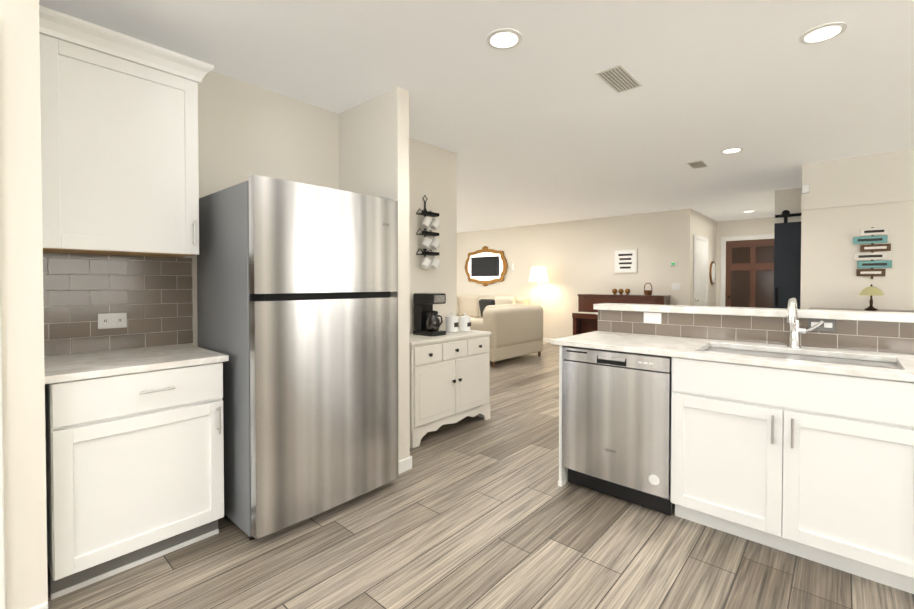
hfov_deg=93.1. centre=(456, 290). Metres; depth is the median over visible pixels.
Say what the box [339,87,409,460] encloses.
wall
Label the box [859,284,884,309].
table lamp
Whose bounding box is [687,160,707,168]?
ceiling vent
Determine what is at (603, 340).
countertop
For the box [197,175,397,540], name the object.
refrigerator
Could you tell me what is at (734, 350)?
sink
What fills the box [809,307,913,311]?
console table
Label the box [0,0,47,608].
wall
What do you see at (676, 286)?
light switch
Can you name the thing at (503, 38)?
recessed light
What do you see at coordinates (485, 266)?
picture frame
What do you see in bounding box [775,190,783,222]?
wall
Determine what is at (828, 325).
outlet
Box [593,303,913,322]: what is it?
countertop
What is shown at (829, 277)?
wall
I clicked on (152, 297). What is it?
backsplash
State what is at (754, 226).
wall
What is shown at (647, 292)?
wicker basket
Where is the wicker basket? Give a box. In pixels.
[644,283,651,294]
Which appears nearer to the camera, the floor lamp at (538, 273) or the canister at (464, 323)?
the canister at (464, 323)
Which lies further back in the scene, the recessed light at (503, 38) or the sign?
the sign
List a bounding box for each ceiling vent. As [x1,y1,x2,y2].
[595,65,641,92]
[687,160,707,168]
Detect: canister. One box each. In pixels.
[445,312,458,332]
[459,313,470,331]
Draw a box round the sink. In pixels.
[703,343,898,366]
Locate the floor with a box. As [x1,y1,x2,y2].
[48,342,913,608]
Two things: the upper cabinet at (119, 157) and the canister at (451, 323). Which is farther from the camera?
the canister at (451, 323)
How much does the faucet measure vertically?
0.277 m
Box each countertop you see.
[551,331,913,378]
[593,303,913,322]
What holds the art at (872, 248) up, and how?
attached to the wall at (829, 277)
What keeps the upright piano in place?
on the floor
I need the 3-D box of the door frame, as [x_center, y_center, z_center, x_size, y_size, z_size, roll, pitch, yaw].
[-1.927,0.157,1.177,0.118,2.162,0.944,1,1,42]
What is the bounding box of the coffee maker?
[413,293,445,336]
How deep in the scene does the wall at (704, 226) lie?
8.46 m
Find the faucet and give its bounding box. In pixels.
[786,297,823,347]
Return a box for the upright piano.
[572,294,670,334]
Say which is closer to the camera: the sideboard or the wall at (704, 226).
the sideboard
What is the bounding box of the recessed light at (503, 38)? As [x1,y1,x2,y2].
[486,28,521,49]
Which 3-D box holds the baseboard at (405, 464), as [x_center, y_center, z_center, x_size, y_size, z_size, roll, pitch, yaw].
[-0.550,1.165,3.150,0.654,0.085,0.014,1,1,42]
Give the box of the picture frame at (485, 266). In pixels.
[465,246,507,285]
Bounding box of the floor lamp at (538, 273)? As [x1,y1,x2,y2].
[529,264,547,343]
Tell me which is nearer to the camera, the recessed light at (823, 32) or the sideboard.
the recessed light at (823, 32)
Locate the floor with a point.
(475, 512)
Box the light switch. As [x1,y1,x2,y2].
[672,283,680,289]
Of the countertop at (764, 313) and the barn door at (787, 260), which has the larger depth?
the barn door at (787, 260)
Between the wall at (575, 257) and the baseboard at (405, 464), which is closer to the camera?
the baseboard at (405, 464)
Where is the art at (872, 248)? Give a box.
[853,227,891,278]
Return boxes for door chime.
[802,184,808,193]
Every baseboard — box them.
[398,456,411,469]
[543,338,551,342]
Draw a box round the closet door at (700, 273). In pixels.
[693,234,707,305]
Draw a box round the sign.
[614,249,636,272]
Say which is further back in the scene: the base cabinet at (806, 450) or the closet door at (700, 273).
the closet door at (700, 273)
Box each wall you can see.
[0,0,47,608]
[39,33,456,346]
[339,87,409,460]
[457,209,691,338]
[691,210,716,305]
[716,217,774,305]
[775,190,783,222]
[784,188,801,221]
[800,149,913,309]
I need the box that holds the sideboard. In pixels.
[409,329,490,447]
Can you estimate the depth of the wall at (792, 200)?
5.85 m
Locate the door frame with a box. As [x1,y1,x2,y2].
[0,292,5,608]
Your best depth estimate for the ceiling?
2.74 m
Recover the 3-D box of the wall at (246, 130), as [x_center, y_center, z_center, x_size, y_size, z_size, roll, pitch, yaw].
[-1.082,-0.063,3.160,0.100,2.540,3.130,1,1,42]
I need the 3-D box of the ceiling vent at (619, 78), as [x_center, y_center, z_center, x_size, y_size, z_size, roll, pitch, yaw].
[1.021,-1.322,2.721,0.160,0.007,0.360,1,1,42]
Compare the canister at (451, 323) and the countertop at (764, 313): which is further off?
the canister at (451, 323)
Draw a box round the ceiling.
[39,0,913,232]
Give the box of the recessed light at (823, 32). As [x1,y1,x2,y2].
[799,22,846,43]
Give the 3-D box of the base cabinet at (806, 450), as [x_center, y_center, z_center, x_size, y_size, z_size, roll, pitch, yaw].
[1.698,0.785,2.164,1.006,0.874,0.640,1,1,42]
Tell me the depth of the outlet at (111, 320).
2.26 m
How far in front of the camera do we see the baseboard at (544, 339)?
9.26 m
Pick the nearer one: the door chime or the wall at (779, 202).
the door chime
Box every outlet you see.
[98,312,126,328]
[644,312,660,323]
[808,318,835,331]
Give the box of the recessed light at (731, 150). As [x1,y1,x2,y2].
[720,147,742,153]
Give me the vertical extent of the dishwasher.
0.868 m
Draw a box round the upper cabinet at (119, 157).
[39,5,213,257]
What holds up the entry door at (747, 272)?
in the wall at (754, 226)
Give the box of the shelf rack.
[416,195,439,269]
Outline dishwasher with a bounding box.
[562,346,674,515]
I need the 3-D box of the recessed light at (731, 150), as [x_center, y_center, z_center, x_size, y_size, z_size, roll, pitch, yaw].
[2.644,-1.344,4.168,0.190,0.008,0.190,1,1,42]
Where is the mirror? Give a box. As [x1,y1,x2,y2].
[709,261,715,284]
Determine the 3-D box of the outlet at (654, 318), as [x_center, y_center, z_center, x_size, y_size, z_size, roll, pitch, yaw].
[1.327,0.189,2.941,0.115,0.073,0.007,1,1,42]
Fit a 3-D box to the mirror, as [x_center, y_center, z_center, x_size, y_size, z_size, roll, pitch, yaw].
[5.136,-0.348,8.686,0.028,0.468,0.480,1,1,42]
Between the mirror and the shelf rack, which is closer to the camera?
the shelf rack
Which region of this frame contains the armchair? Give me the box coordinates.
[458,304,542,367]
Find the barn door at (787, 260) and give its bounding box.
[774,210,800,308]
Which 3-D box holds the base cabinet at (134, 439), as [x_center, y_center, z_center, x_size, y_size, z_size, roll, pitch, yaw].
[-1.558,0.771,2.078,0.640,0.905,0.658,1,1,42]
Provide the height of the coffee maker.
0.360 m
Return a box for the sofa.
[457,295,528,318]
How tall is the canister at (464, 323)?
0.166 m
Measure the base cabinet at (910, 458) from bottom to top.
0.874 m
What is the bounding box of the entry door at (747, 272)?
[720,234,773,307]
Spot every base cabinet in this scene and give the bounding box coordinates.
[44,344,228,599]
[667,355,910,591]
[907,379,913,593]

